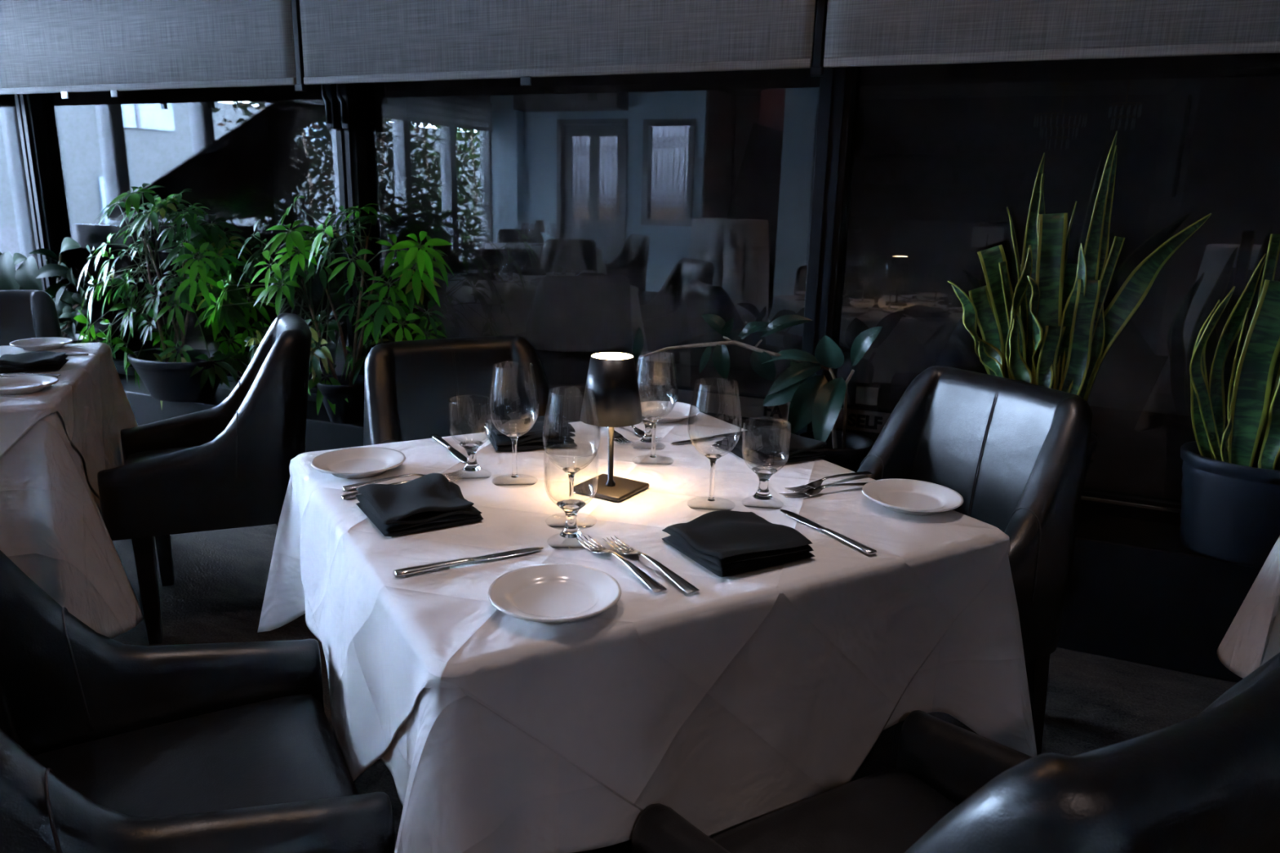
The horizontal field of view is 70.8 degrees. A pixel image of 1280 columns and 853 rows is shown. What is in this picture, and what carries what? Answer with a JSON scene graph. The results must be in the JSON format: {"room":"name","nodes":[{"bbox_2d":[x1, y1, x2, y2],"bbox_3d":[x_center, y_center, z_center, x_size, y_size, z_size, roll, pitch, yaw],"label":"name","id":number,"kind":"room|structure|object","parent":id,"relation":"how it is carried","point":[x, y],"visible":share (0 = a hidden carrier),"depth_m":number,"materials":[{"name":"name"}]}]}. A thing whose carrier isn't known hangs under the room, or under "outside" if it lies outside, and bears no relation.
{"room":"restaurant","nodes":[
{"label":"restaurant","id":0,"kind":"room"},
{"bbox_2d":[127,347,224,402],"bbox_3d":[-2.022,-0.223,3.966,0.482,0.185,0.332,8,16,23],"label":"pot","id":1,"kind":"object","parent":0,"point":[167,377],"depth_m":3.85,"materials":[{"name":"black"}]},
{"bbox_2d":[290,0,817,45],"bbox_3d":[-1.018,-1.419,0.340,11.070,0.150,13.000,8,16,23],"label":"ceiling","id":2,"kind":"structure","parent":0,"point":[291,0],"depth_m":5.96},
{"bbox_2d":[0,0,296,94],"bbox_3d":[-2.998,-1.909,4.004,3.755,0.822,0.044,8,16,23],"label":"roller shade","id":3,"kind":"object","parent":2,"relation":"hanging from","point":[46,46],"visible":1,"depth_m":3.64,"materials":[{"name":"fabric"}]},
{"bbox_2d":[61,91,68,98],"bbox_3d":[-2.471,-1.425,3.870,0.040,0.028,0.006,8,16,23],"label":"clip","id":4,"kind":"object","parent":3,"relation":"attached to","point":[64,95],"visible":1,"depth_m":3.87,"materials":[{"name":"white plastic"}]},
{"bbox_2d":[110,89,118,97],"bbox_3d":[-2.188,-1.387,3.750,0.040,0.028,0.006,8,16,23],"label":"clip","id":5,"kind":"object","parent":3,"relation":"attached to","point":[114,93],"visible":1,"depth_m":3.75,"materials":[{"name":"white"}]},
{"bbox_2d":[291,0,306,91],"bbox_3d":[-1.260,-1.667,3.274,0.036,0.845,0.032,8,16,23],"label":"strip","id":6,"kind":"object","parent":2,"relation":"hanging from","point":[300,86],"visible":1,"depth_m":3.33,"materials":[{"name":"black metal"}]},
{"bbox_2d":[299,0,815,84],"bbox_3d":[-0.367,-1.558,2.889,1.912,0.822,0.044,8,16,23],"label":"roller shade","id":7,"kind":"object","parent":2,"relation":"hanging from","point":[344,41],"visible":1,"depth_m":2.93,"materials":[{"name":"fabric"}]},
{"bbox_2d":[520,75,531,85],"bbox_3d":[-0.378,-1.146,2.984,0.040,0.028,0.006,8,16,23],"label":"clip","id":8,"kind":"object","parent":7,"relation":"attached to","point":[525,80],"visible":1,"depth_m":2.98,"materials":[{"name":"black"}]},
{"bbox_2d":[809,0,826,76],"bbox_3d":[0.525,-1.429,2.518,0.036,0.845,0.032,8,16,23],"label":"strip","id":9,"kind":"object","parent":2,"relation":"hanging from","point":[817,70],"visible":1,"depth_m":2.59,"materials":[{"name":"black metal"}]},
{"bbox_2d":[823,0,1279,67],"bbox_3d":[2.186,-1.218,1.808,3.600,0.822,0.044,8,16,23],"label":"roller shade","id":10,"kind":"object","parent":2,"relation":"hanging from","point":[860,33],"visible":1,"depth_m":2.37,"materials":[{"name":"fabric"}]},
{"bbox_2d":[115,357,1181,525],"bbox_3d":[-0.384,0.159,3.625,9.470,0.385,0.140,8,16,23],"label":"glass wall","id":11,"kind":"structure","parent":0,"point":[1115,510],"depth_m":2.74,"materials":[{"name":"glass"}]},
{"bbox_2d":[14,93,85,333],"bbox_3d":[-2.899,-1.336,4.359,0.100,2.103,0.140,8,16,23],"label":"window frame","id":12,"kind":"structure","parent":11,"relation":"attached to","point":[37,115],"depth_m":4.36,"materials":[{"name":"black metal"}]},
{"bbox_2d":[112,357,317,392],"bbox_3d":[-2.015,-1.239,3.990,1.825,2.065,0.062,8,16,23],"label":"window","id":13,"kind":"structure","parent":11,"relation":"in","point":[119,362],"depth_m":4.18,"materials":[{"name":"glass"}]},
{"bbox_2d":[335,82,386,375],"bbox_3d":[-1.140,-1.102,3.614,0.100,2.103,0.140,8,16,23],"label":"trim","id":14,"kind":"structure","parent":11,"relation":"attached to","point":[357,149],"depth_m":3.61,"materials":[{"name":"black metal"}]},
{"bbox_2d":[561,417,580,422],"bbox_3d":[-0.256,-1.005,3.244,1.825,2.065,0.062,8,16,23],"label":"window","id":15,"kind":"structure","parent":11,"relation":"in","point":[567,420],"depth_m":3.49,"materials":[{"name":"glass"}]},
{"bbox_2d":[118,373,1261,683],"bbox_3d":[-0.456,0.223,3.450,9.450,0.347,0.257,8,16,23],"label":"trim","id":16,"kind":"structure","parent":11,"relation":"attached to","point":[1135,593],"depth_m":2.54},
{"bbox_2d":[0,237,101,343],"bbox_3d":[-2.863,-0.572,4.287,1.022,0.661,0.331,8,16,23],"label":"leaf plant","id":17,"kind":"object","parent":16,"relation":"on","point":[68,300],"visible":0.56,"depth_m":4.13,"materials":[{"name":"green plant"}]},
{"bbox_2d":[73,182,275,407],"bbox_3d":[-2.070,-0.553,3.882,0.914,0.959,0.456,8,16,23],"label":"potted schefflera","id":18,"kind":"object","parent":16,"relation":"on","point":[184,373],"visible":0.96,"depth_m":3.82,"materials":[{"name":"green plant"}]},
{"bbox_2d":[203,195,453,424],"bbox_3d":[-1.181,-0.436,3.542,1.142,0.849,0.489,8,16,23],"label":"potted schefflera","id":19,"kind":"object","parent":16,"relation":"on","point":[342,396],"visible":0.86,"depth_m":3.44,"materials":[{"name":"green plant"}]},
{"bbox_2d":[316,374,364,424],"bbox_3d":[-1.182,-0.107,3.634,0.225,0.165,0.225,8,16,23],"label":"pot","id":20,"kind":"object","parent":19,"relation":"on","point":[342,397],"depth_m":3.56,"materials":[{"name":"black"}]},
{"bbox_2d":[632,313,882,471],"bbox_3d":[0.368,-0.105,2.986,0.828,0.557,0.256,8,16,23],"label":"rubber plant","id":21,"kind":"object","parent":16,"relation":"on","point":[813,398],"visible":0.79,"depth_m":2.84,"materials":[{"name":"green plant"}]},
{"bbox_2d":[947,130,1211,491],"bbox_3d":[1.190,-0.255,2.549,0.629,1.103,0.282,8,16,23],"label":"snake plant","id":22,"kind":"object","parent":16,"relation":"on","point":[1055,331],"visible":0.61,"depth_m":2.50,"materials":[{"name":"green plant"}]},
{"bbox_2d":[1179,234,1279,568],"bbox_3d":[1.653,-0.078,2.369,0.393,0.873,0.292,8,16,23],"label":"snake plant","id":23,"kind":"object","parent":16,"relation":"on","point":[1230,511],"visible":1,"depth_m":2.35,"materials":[{"name":"green plant"}]},
{"bbox_2d":[795,0,861,435],"bbox_3d":[0.619,-0.867,2.869,0.100,2.103,0.140,8,16,23],"label":"window frame","id":24,"kind":"structure","parent":11,"relation":"attached to","point":[839,86],"depth_m":2.86,"materials":[{"name":"black metal"}]},
{"bbox_2d":[1081,488,1181,507],"bbox_3d":[1.503,-0.770,2.499,1.825,2.065,0.062,8,16,23],"label":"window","id":25,"kind":"structure","parent":11,"relation":"in","point":[1135,498],"depth_m":2.73,"materials":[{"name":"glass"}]},
{"bbox_2d":[111,325,1267,846],"bbox_3d":[-1.046,1.088,0.971,10.800,0.120,12.800,8,16,23],"label":"floor","id":26,"kind":"structure","parent":0,"point":[216,595],"depth_m":2.89,"materials":[{"name":"carpet"}]},
{"bbox_2d":[0,289,62,346],"bbox_3d":[-2.285,-0.007,3.118,0.540,0.872,0.563,-5,16,-22],"label":"dining chair","id":27,"kind":"object","parent":26,"relation":"on","point":[24,313],"visible":0.18,"depth_m":3.24,"materials":[{"name":"black leather"}]},
{"bbox_2d":[0,550,395,852],"bbox_3d":[-0.677,0.522,1.213,0.563,0.872,0.540,-7,17,-29],"label":"dining chair","id":28,"kind":"object","parent":26,"relation":"on","point":[108,745],"visible":1,"depth_m":1.26,"materials":[{"name":"black leather"}]},
{"bbox_2d":[97,312,311,644],"bbox_3d":[-1.259,0.124,2.705,0.563,0.872,0.540,-5,16,-22],"label":"dining chair","id":29,"kind":"object","parent":26,"relation":"on","point":[225,465],"visible":0.94,"depth_m":2.48,"materials":[{"name":"black leather"}]},
{"bbox_2d":[363,335,556,445],"bbox_3d":[-0.407,0.239,2.337,0.540,0.872,0.563,-7,17,-29],"label":"dining chair","id":30,"kind":"object","parent":26,"relation":"on","point":[409,386],"visible":0.23,"depth_m":2.41,"materials":[{"name":"black leather"}]},
{"bbox_2d":[573,839,631,852],"bbox_3d":[-0.053,0.478,1.684,0.904,0.752,0.904,-7,17,-29],"label":"dining table","id":31,"kind":"object","parent":26,"relation":"on","point":[624,846],"visible":0.09,"depth_m":1.73,"materials":[{"name":"brown wood"}]},
{"bbox_2d":[257,476,1036,852],"bbox_3d":[-0.045,0.296,1.639,1.119,0.384,1.113,-7,17,-29],"label":"tablecloth","id":32,"kind":"object","parent":31,"relation":"on","point":[467,780],"visible":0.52,"depth_m":1.10,"materials":[{"name":"white fabric"}]},
{"bbox_2d":[288,411,1010,838],"bbox_3d":[-0.048,0.334,1.645,1.016,0.466,1.020,-7,17,-29],"label":"cloth","id":33,"kind":"object","parent":32,"relation":"on","point":[741,699],"visible":0.73,"depth_m":1.26,"materials":[{"name":"white fabric"}]},
{"bbox_2d":[311,446,405,478],"bbox_3d":[-0.514,0.070,1.647,0.166,0.022,0.166,-7,17,-29],"label":"bread plate","id":34,"kind":"object","parent":33,"relation":"on","point":[353,462],"visible":1,"depth_m":1.66,"materials":[{"name":"white ceramic"}]},
{"bbox_2d":[340,474,464,499],"bbox_3d":[-0.406,0.101,1.551,0.214,0.013,0.025,-8,17,-33],"label":"fork","id":35,"kind":"object","parent":33,"relation":"on","point":[353,495],"visible":0.44,"depth_m":1.54,"materials":[{"name":"silver metal"}]},
{"bbox_2d":[342,469,466,490],"bbox_3d":[-0.413,0.091,1.587,0.214,0.013,0.025,-6,16,-28],"label":"fork","id":36,"kind":"object","parent":33,"relation":"on","point":[453,473],"visible":0.72,"depth_m":1.57,"materials":[{"name":"silver metal"}]},
{"bbox_2d":[355,472,483,536],"bbox_3d":[-0.349,0.118,1.433,0.163,0.043,0.164,-7,17,-31],"label":"napkin","id":37,"kind":"object","parent":33,"relation":"on","point":[429,501],"visible":1,"depth_m":1.40,"materials":[{"name":"black fabric"}]},
{"bbox_2d":[430,434,466,462],"bbox_3d":[-0.378,0.043,1.791,0.020,0.007,0.215,-7,17,-29],"label":"table knife","id":38,"kind":"object","parent":33,"relation":"on","point":[455,453],"visible":0.91,"depth_m":1.78,"materials":[{"name":"silver metal"}]},
{"bbox_2d":[393,546,543,577],"bbox_3d":[-0.234,0.185,1.252,0.215,0.007,0.020,-7,17,-29],"label":"table knife","id":39,"kind":"object","parent":33,"relation":"on","point":[422,568],"visible":1,"depth_m":1.24,"materials":[{"name":"silver metal"}]},
{"bbox_2d":[448,395,493,479],"bbox_3d":[-0.303,0.020,1.619,0.079,0.142,0.079,-7,17,-29],"label":"water goblet","id":40,"kind":"object","parent":33,"relation":"on","point":[471,447],"visible":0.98,"depth_m":1.62,"materials":[{"name":"clear glass"}]},
{"bbox_2d":[448,395,493,444],"bbox_3d":[-0.303,-0.009,1.611,0.079,0.082,0.079,-7,17,-29],"label":"bowl","id":41,"kind":"object","parent":40,"relation":"on","point":[466,442],"depth_m":1.61,"materials":[{"name":"clear glass"}]},
{"bbox_2d":[488,362,539,485],"bbox_3d":[-0.221,-0.004,1.584,0.089,0.210,0.089,-7,17,-29],"label":"wine glass","id":42,"kind":"object","parent":33,"relation":"on","point":[513,436],"visible":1,"depth_m":1.59,"materials":[{"name":"clear glass"}]},
{"bbox_2d":[488,362,539,435],"bbox_3d":[-0.220,-0.046,1.574,0.089,0.125,0.089,-7,17,-29],"label":"bowl","id":43,"kind":"object","parent":42,"relation":"on","point":[512,433],"depth_m":1.58,"materials":[{"name":"clear glass"}]},
{"bbox_2d":[484,413,577,451],"bbox_3d":[-0.229,0.010,1.870,0.164,0.038,0.166,-3,15,-18],"label":"napkin","id":44,"kind":"object","parent":33,"relation":"on","point":[556,431],"visible":0.92,"depth_m":1.83,"materials":[{"name":"black fabric"}]},
{"bbox_2d":[488,563,621,623],"bbox_3d":[-0.106,0.214,1.127,0.166,0.022,0.166,-7,17,-29],"label":"bread plate","id":45,"kind":"object","parent":33,"relation":"on","point":[551,593],"visible":1,"depth_m":1.14,"materials":[{"name":"white ceramic"}]},
{"bbox_2d":[543,443,598,548],"bbox_3d":[-0.101,0.103,1.317,0.079,0.142,0.079,-7,17,-29],"label":"water goblet","id":46,"kind":"object","parent":33,"relation":"on","point":[571,507],"visible":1,"depth_m":1.32,"materials":[{"name":"clear glass"}]},
{"bbox_2d":[543,443,598,506],"bbox_3d":[-0.100,0.074,1.310,0.079,0.082,0.079,-7,17,-29],"label":"bowl","id":47,"kind":"object","parent":46,"relation":"on","point":[571,502],"depth_m":1.31,"materials":[{"name":"clear glass"}]},
{"bbox_2d":[542,386,599,528],"bbox_3d":[-0.106,0.048,1.393,0.089,0.210,0.089,-7,17,-29],"label":"wine glass","id":48,"kind":"object","parent":33,"relation":"on","point":[571,471],"visible":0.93,"depth_m":1.40,"materials":[{"name":"clear glass"}]},
{"bbox_2d":[542,386,599,471],"bbox_3d":[-0.105,0.006,1.383,0.089,0.125,0.089,-7,17,-29],"label":"bowl","id":49,"kind":"object","parent":48,"relation":"on","point":[568,468],"depth_m":1.38,"materials":[{"name":"clear glass"}]},
{"bbox_2d":[573,351,648,502],"bbox_3d":[-0.049,-0.004,1.546,0.108,0.238,0.108,10,17,30],"label":"table lamp","id":50,"kind":"object","parent":33,"relation":"on","point":[611,376],"visible":0.98,"depth_m":1.50,"materials":[{"name":"brown metal"}]},
{"bbox_2d":[591,352,632,359],"bbox_3d":[-0.047,-0.117,1.518,0.069,0.006,0.069,10,17,30],"label":"diffuser","id":51,"kind":"object","parent":50,"relation":"attached to","point":[599,356],"depth_m":1.51,"materials":[{"name":"beige"}]},
{"bbox_2d":[605,426,634,444],"bbox_3d":[-0.065,0.008,1.944,0.025,0.013,0.214,-5,16,-24],"label":"fork","id":52,"kind":"object","parent":33,"relation":"on","point":[617,436],"visible":0.66,"depth_m":1.90,"materials":[{"name":"silver metal"}]},
{"bbox_2d":[576,534,667,593],"bbox_3d":[-0.029,0.186,1.256,0.025,0.013,0.214,-8,17,-32],"label":"fork","id":53,"kind":"object","parent":33,"relation":"on","point":[655,586],"visible":1,"depth_m":1.22,"materials":[{"name":"silver metal"}]},
{"bbox_2d":[630,425,662,439],"bbox_3d":[-0.024,0.001,1.972,0.025,0.013,0.214,-9,18,-34],"label":"fork","id":54,"kind":"object","parent":33,"relation":"on","point":[640,433],"visible":0.35,"depth_m":1.94,"materials":[{"name":"silver metal"}]},
{"bbox_2d":[631,377,669,449],"bbox_3d":[0.019,-0.027,1.834,0.079,0.142,0.079,-7,17,-29],"label":"water goblet","id":55,"kind":"object","parent":33,"relation":"on","point":[646,437],"visible":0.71,"depth_m":1.83,"materials":[{"name":"clear glass"}]},
{"bbox_2d":[637,377,669,417],"bbox_3d":[0.020,-0.056,1.826,0.079,0.082,0.079,-7,17,-29],"label":"bowl","id":56,"kind":"object","parent":55,"relation":"on","point":[646,416],"depth_m":1.82,"materials":[{"name":"clear glass"}]},
{"bbox_2d":[602,535,699,594],"bbox_3d":[0.012,0.187,1.254,0.025,0.013,0.214,-8,17,-32],"label":"fork","id":57,"kind":"object","parent":33,"relation":"on","point":[683,584],"visible":1,"depth_m":1.22,"materials":[{"name":"silver metal"}]},
{"bbox_2d":[631,353,678,465],"bbox_3d":[0.028,-0.035,1.726,0.089,0.210,0.089,-7,17,-29],"label":"wine glass","id":58,"kind":"object","parent":33,"relation":"on","point":[653,420],"visible":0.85,"depth_m":1.73,"materials":[{"name":"clear glass"}]},
{"bbox_2d":[635,353,678,419],"bbox_3d":[0.029,-0.076,1.715,0.089,0.125,0.089,-7,17,-29],"label":"bowl","id":59,"kind":"object","parent":58,"relation":"on","point":[651,417],"depth_m":1.72,"materials":[{"name":"clear glass"}]},
{"bbox_2d":[640,400,699,422],"bbox_3d":[0.054,-0.031,2.092,0.166,0.022,0.166,-7,17,-29],"label":"bread plate","id":60,"kind":"object","parent":33,"relation":"on","point":[680,411],"visible":0.66,"depth_m":2.12,"materials":[{"name":"white ceramic"}]},
{"bbox_2d":[671,430,751,444],"bbox_3d":[0.158,0.022,1.920,0.215,0.007,0.020,-7,17,-29],"label":"table knife","id":61,"kind":"object","parent":33,"relation":"on","point":[719,435],"visible":0.75,"depth_m":1.91,"materials":[{"name":"silver metal"}]},
{"bbox_2d":[687,378,742,511],"bbox_3d":[0.122,0.029,1.485,0.089,0.210,0.089,-7,17,-29],"label":"wine glass","id":62,"kind":"object","parent":33,"relation":"on","point":[713,458],"visible":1,"depth_m":1.49,"materials":[{"name":"clear glass"}]},
{"bbox_2d":[687,378,742,457],"bbox_3d":[0.123,-0.012,1.474,0.089,0.125,0.089,-7,17,-29],"label":"bowl","id":63,"kind":"object","parent":62,"relation":"on","point":[707,455],"depth_m":1.48,"materials":[{"name":"clear glass"}]},
{"bbox_2d":[661,510,815,577],"bbox_3d":[0.138,0.161,1.316,0.168,0.038,0.165,-7,17,-29],"label":"napkin","id":64,"kind":"object","parent":33,"relation":"on","point":[726,543],"visible":1,"depth_m":1.28,"materials":[{"name":"black fabric"}]},
{"bbox_2d":[741,421,791,509],"bbox_3d":[0.208,0.062,1.504,0.079,0.142,0.079,-7,17,-29],"label":"water goblet","id":65,"kind":"object","parent":33,"relation":"on","point":[764,473],"visible":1,"depth_m":1.50,"materials":[{"name":"clear glass"}]},
{"bbox_2d":[742,421,791,471],"bbox_3d":[0.209,0.033,1.496,0.079,0.082,0.079,-7,17,-29],"label":"bowl","id":66,"kind":"object","parent":65,"relation":"on","point":[759,468],"depth_m":1.50,"materials":[{"name":"clear glass"}]},
{"bbox_2d":[711,426,827,466],"bbox_3d":[0.261,0.033,1.821,0.165,0.040,0.169,-7,17,-29],"label":"napkin","id":67,"kind":"object","parent":33,"relation":"on","point":[769,445],"visible":0.98,"depth_m":1.78,"materials":[{"name":"black fabric"}]},
{"bbox_2d":[778,482,867,498],"bbox_3d":[0.342,0.108,1.590,0.214,0.013,0.025,-5,16,-24],"label":"fork","id":68,"kind":"object","parent":33,"relation":"on","point":[811,492],"visible":0.89,"depth_m":1.57,"materials":[{"name":"silver metal"}]},
{"bbox_2d":[779,509,876,555],"bbox_3d":[0.286,0.159,1.400,0.020,0.007,0.215,-7,17,-29],"label":"table knife","id":69,"kind":"object","parent":33,"relation":"on","point":[869,551],"visible":1,"depth_m":1.37,"materials":[{"name":"silver metal"}]},
{"bbox_2d":[786,471,873,492],"bbox_3d":[0.348,0.096,1.638,0.214,0.013,0.025,-9,18,-35],"label":"fork","id":70,"kind":"object","parent":33,"relation":"on","point":[815,484],"visible":1,"depth_m":1.62,"materials":[{"name":"silver metal"}]},
{"bbox_2d":[862,478,963,515],"bbox_3d":[0.461,0.124,1.529,0.166,0.022,0.166,-7,17,-29],"label":"bread plate","id":71,"kind":"object","parent":33,"relation":"on","point":[906,496],"visible":1,"depth_m":1.54,"materials":[{"name":"white ceramic"}]},
{"bbox_2d":[637,381,791,424],"bbox_3d":[0.366,-0.126,4.544,0.809,0.134,0.042,8,16,23],"label":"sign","id":72,"kind":"object","parent":26,"relation":"on","point":[722,403],"depth_m":4.52,"materials":[{"name":"black"}]},
{"bbox_2d":[835,404,893,435],"bbox_3d":[1.059,-0.034,4.250,0.255,0.134,0.042,8,16,23],"label":"sign","id":73,"kind":"object","parent":26,"relation":"on","point":[867,420],"depth_m":4.24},
{"bbox_2d":[855,386,878,405],"bbox_3d":[1.078,-0.147,4.282,0.100,0.082,0.020,8,16,23],"label":"plate","id":74,"kind":"object","parent":73,"relation":"on","point":[864,395],"visible":1,"depth_m":4.27,"materials":[{"name":"black"}]},
{"bbox_2d":[631,652,1279,852],"bbox_3d":[0.350,0.594,1.029,0.540,0.872,0.563,-7,17,-29],"label":"dining chair","id":75,"kind":"object","parent":26,"relation":"on","point":[1209,781],"visible":1,"depth_m":0.69,"materials":[{"name":"black leather"}]},
{"bbox_2d":[857,365,1092,768],"bbox_3d":[0.621,0.339,2.045,0.563,0.872,0.540,-7,17,-29],"label":"dining chair","id":76,"kind":"object","parent":26,"relation":"on","point":[1015,451],"visible":0.35,"depth_m":1.99,"materials":[{"name":"black leather"}]},
{"bbox_3d":[-1.983,0.240,2.425,0.904,0.752,0.904,-5,16,-22],"label":"dining table","id":77,"kind":"object","parent":26,"relation":"on","visible":0},
{"bbox_2d":[0,360,143,638],"bbox_3d":[-1.986,0.149,2.405,1.204,0.571,1.203,-5,16,-22],"label":"tablecloth","id":78,"kind":"object","parent":77,"relation":"on","point":[53,528],"visible":0.53,"depth_m":2.13,"materials":[{"name":"white fabric"}]},
{"bbox_2d":[0,342,114,496],"bbox_3d":[-1.980,0.097,2.387,1.005,0.466,1.000,-5,16,-22],"label":"cloth","id":79,"kind":"object","parent":78,"relation":"on","point":[82,396],"visible":0.9,"depth_m":2.43,"materials":[{"name":"white fabric"}]},
{"bbox_2d":[0,375,58,395],"bbox_3d":[-1.522,-0.099,2.208,0.166,0.022,0.166,-5,16,-22],"label":"bread plate","id":80,"kind":"object","parent":79,"relation":"on","point":[23,384],"visible":1,"depth_m":2.23,"materials":[{"name":"white ceramic"}]},
{"bbox_2d":[0,375,58,377],"bbox_3d":[-1.618,-0.124,2.309,0.214,0.013,0.025,-5,16,-24],"label":"fork","id":81,"kind":"object","parent":79,"relation":"on","point":[4,375],"visible":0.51,"depth_m":2.31,"materials":[{"name":"silver metal"}]},
{"bbox_2d":[0,373,61,376],"bbox_3d":[-1.631,-0.132,2.340,0.214,0.013,0.025,-5,16,-22],"label":"fork","id":82,"kind":"object","parent":79,"relation":"on","point":[31,374],"visible":0.98,"depth_m":2.35,"materials":[{"name":"silver metal"}]},
{"bbox_2d":[0,351,69,373],"bbox_3d":[-1.681,-0.181,2.475,0.168,0.038,0.165,-5,16,-23],"label":"napkin","id":83,"kind":"object","parent":79,"relation":"on","point":[36,361],"visible":1,"depth_m":2.43,"materials":[{"name":"black fabric"}]},
{"bbox_2d":[8,337,73,351],"bbox_3d":[-1.839,-0.251,2.770,0.166,0.022,0.166,-5,16,-22],"label":"bread plate","id":84,"kind":"object","parent":79,"relation":"on","point":[43,344],"visible":1,"depth_m":2.78,"materials":[{"name":"white ceramic"}]},
{"bbox_2d":[66,353,88,356],"bbox_3d":[-1.733,-0.205,2.627,0.215,0.007,0.020,-5,16,-22],"label":"table knife","id":85,"kind":"object","parent":79,"relation":"on","point":[73,354],"visible":0.28,"depth_m":2.65,"materials":[{"name":"silver metal"}]},
{"bbox_3d":[1.833,0.562,1.533,0.904,0.752,0.904,-4,15,-21],"label":"dining table","id":86,"kind":"object","parent":26,"relation":"on","visible":0},
{"bbox_2d":[1217,536,1279,678],"bbox_3d":[1.841,0.381,1.486,1.125,0.384,1.102,-4,15,-21],"label":"tablecloth","id":87,"kind":"object","parent":86,"relation":"on","point":[1252,638],"visible":0.98,"depth_m":1.72,"materials":[{"name":"white fabric"}]},
{"label":"outside","id":88,"kind":"structure","parent":0,"visible":0},
{"bbox_2d":[0,17,1279,419],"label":"window","id":89,"kind":"structure","parent":88,"point":[577,214],"depth_m":6.59,"materials":[{"name":"glass"}]},
{"bbox_2d":[320,84,338,129],"bbox_3d":[-1.212,-1.256,3.513,0.057,0.183,0.059,8,16,23],"label":"bracket","id":90,"kind":"object","parent":89,"relation":"attached to","point":[329,95],"visible":0.64,"depth_m":3.49,"materials":[{"name":"black metal"}]},
{"bbox_2d":[336,83,355,129],"bbox_3d":[-1.143,-1.247,3.484,0.057,0.183,0.059,8,16,23],"label":"bracket","id":91,"kind":"object","parent":89,"relation":"attached to","point":[344,91],"visible":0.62,"depth_m":3.47,"materials":[{"name":"black metal"}]},
{"bbox_2d":[1080,494,1181,513],"bbox_3d":[1.465,0.230,2.725,1.825,0.013,0.030,8,16,23],"label":"trim","id":92,"kind":"structure","parent":89,"relation":"attached to","point":[1083,497],"depth_m":2.71,"materials":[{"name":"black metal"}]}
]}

